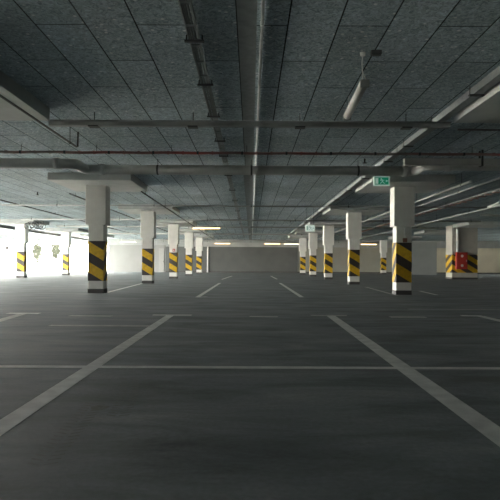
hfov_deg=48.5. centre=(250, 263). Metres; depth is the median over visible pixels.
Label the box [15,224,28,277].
concrete column
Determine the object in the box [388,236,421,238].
column capital
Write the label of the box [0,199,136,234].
pipe
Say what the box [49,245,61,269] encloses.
young tree
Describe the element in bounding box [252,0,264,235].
conduit
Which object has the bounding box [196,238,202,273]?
concrete column
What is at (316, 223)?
column capital
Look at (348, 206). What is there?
conduit
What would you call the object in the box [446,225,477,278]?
wall pier
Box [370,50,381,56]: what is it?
junction box
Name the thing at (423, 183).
column capital
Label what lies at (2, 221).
column capital
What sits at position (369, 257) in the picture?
wall
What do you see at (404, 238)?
conduit
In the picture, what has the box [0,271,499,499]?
floor
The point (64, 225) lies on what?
conduit
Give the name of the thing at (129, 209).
column capital
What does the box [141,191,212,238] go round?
pipe
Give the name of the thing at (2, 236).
trim
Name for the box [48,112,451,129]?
duct
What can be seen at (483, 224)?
column capital
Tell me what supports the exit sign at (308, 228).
hanging from the ceiling
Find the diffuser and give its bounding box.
[344,85,366,119]
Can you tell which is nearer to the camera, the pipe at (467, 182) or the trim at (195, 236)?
the pipe at (467, 182)
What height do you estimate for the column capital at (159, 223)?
0.206 m
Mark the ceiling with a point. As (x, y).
(111, 59)
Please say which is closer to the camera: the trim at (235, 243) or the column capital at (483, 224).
the column capital at (483, 224)
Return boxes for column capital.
[0,70,49,120]
[0,219,48,225]
[45,228,87,232]
[47,173,147,191]
[118,204,179,213]
[156,221,196,225]
[179,229,206,233]
[295,229,322,233]
[306,221,345,226]
[355,174,454,192]
[414,230,445,234]
[453,221,499,227]
[454,82,499,122]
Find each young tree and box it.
[30,243,44,269]
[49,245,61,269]
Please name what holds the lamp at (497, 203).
hanging from the ceiling
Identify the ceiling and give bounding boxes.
[0,0,499,240]
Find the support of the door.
in the wall at (121, 258)
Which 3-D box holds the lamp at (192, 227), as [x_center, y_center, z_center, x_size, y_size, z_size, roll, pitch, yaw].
[-2.449,-2.194,30.400,1.566,0.538,0.116,0,0,0]
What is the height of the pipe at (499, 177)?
0.113 m
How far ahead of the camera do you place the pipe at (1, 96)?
8.52 m
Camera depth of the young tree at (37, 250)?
67.73 m
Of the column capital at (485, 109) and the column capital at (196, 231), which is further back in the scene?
the column capital at (196, 231)
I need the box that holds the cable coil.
[24,220,45,229]
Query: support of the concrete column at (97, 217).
on the floor
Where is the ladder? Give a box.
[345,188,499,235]
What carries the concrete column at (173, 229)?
on the floor
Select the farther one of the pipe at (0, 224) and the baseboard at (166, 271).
the baseboard at (166, 271)
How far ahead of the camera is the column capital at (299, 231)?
39.26 m
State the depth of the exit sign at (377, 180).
14.31 m
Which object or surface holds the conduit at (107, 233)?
hanging from the ceiling
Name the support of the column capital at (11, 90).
attached to the ceiling
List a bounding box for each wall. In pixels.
[108,245,165,271]
[166,247,297,271]
[298,247,499,272]
[411,242,436,274]
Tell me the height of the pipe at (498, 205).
0.343 m
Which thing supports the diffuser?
attached to the lamp at (363, 84)
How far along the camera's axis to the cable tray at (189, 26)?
6.96 m
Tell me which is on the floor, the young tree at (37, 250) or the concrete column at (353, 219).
the concrete column at (353, 219)
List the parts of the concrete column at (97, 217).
skirting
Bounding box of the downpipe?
[207,247,208,271]
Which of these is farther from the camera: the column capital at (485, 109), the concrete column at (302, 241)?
the concrete column at (302, 241)
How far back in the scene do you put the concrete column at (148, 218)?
24.02 m
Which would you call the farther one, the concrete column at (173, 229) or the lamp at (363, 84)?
the concrete column at (173, 229)
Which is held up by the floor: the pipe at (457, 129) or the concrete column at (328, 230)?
the concrete column at (328, 230)
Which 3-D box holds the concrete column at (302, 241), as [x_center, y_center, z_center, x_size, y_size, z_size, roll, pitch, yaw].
[4.484,-0.672,48.100,0.590,3.126,0.500,0,0,0]
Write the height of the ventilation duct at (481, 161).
0.348 m
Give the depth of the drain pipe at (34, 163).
12.92 m
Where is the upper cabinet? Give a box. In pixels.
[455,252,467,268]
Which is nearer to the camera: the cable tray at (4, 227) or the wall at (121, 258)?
the cable tray at (4, 227)
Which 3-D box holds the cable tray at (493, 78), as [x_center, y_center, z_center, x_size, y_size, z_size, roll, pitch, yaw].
[3.085,-2.369,23.750,0.205,0.136,44.500,0,0,0]
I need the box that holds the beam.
[236,0,256,239]
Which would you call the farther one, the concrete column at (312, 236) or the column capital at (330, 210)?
the concrete column at (312, 236)
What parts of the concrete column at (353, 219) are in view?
skirting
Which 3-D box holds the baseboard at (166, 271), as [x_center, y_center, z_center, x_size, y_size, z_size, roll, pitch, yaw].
[9.196,0.855,55.945,35.600,0.120,0.110,0,0,0]
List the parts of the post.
post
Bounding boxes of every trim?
[0,234,37,242]
[38,239,499,247]
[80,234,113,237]
[194,235,213,237]
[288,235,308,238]
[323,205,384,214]
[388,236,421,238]
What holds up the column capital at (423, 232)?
attached to the ceiling
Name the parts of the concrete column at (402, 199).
skirting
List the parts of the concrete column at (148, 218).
skirting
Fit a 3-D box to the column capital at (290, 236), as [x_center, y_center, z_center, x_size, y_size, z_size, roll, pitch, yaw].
[4.412,-2.334,48.100,2.260,0.206,2.440,0,0,0]
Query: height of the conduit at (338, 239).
0.396 m
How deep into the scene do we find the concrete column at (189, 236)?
39.98 m
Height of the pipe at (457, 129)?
0.307 m
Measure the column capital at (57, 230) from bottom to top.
0.206 m
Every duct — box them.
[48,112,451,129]
[403,150,499,166]
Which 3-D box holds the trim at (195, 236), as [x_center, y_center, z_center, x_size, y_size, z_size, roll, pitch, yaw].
[-4.388,-2.380,48.100,2.260,0.206,2.440,0,0,0]
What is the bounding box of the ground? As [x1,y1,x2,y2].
[0,265,107,272]
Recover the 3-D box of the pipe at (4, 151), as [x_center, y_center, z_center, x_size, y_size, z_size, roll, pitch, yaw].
[0.012,-2.350,11.450,34.001,0.194,0.056,0,0,0]
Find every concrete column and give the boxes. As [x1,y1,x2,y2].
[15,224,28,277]
[61,232,70,274]
[85,185,109,292]
[140,211,155,283]
[168,224,178,278]
[185,232,193,275]
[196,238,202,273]
[299,238,306,273]
[309,233,316,275]
[323,225,333,278]
[346,212,361,284]
[380,240,386,273]
[390,187,414,294]
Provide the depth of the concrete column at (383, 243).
51.29 m
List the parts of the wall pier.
skirting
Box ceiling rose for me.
[360,52,365,79]
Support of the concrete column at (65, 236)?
on the floor
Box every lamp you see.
[192,227,220,228]
[343,73,369,119]
[487,195,499,208]
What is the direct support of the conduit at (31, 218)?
hanging from the ceiling
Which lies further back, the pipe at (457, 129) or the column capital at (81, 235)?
the column capital at (81, 235)
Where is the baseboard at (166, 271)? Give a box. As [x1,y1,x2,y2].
[166,271,499,273]
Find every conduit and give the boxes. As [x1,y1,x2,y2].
[0,202,499,207]
[22,216,480,221]
[56,223,445,228]
[107,233,392,235]
[115,239,387,242]
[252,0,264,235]
[403,226,406,241]
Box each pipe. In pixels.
[0,94,78,147]
[0,144,499,155]
[0,158,499,176]
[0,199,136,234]
[0,224,87,238]
[69,193,167,231]
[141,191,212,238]
[318,173,470,238]
[338,177,499,233]
[362,205,499,237]
[456,228,458,251]
[457,129,499,130]
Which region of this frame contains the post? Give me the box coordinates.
[4,244,8,271]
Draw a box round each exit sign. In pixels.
[305,225,314,231]
[373,176,389,185]
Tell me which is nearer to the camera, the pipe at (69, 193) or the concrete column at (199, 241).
the pipe at (69, 193)
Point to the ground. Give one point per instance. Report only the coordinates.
(9, 268)
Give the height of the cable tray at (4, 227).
0.449 m
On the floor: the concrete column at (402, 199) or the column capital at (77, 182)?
the concrete column at (402, 199)
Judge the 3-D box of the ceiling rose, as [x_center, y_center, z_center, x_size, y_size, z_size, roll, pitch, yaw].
[1.346,-2.325,6.554,0.069,0.242,0.358,0,0,22]
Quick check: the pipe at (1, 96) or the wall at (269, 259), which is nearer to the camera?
the pipe at (1, 96)
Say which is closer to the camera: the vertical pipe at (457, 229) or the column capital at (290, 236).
the vertical pipe at (457, 229)
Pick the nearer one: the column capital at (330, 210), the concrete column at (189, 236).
the column capital at (330, 210)
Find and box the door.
[159,248,163,271]
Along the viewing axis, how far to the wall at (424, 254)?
49.30 m
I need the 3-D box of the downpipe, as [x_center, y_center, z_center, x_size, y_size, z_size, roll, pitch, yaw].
[-4.348,-0.456,55.840,0.146,2.600,0.150,0,0,0]
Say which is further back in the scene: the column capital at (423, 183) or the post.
the post
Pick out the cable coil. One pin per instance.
(36, 222)
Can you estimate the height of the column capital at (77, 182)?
0.206 m
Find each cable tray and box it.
[0,226,87,240]
[178,0,244,236]
[288,65,499,235]
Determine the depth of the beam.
7.13 m

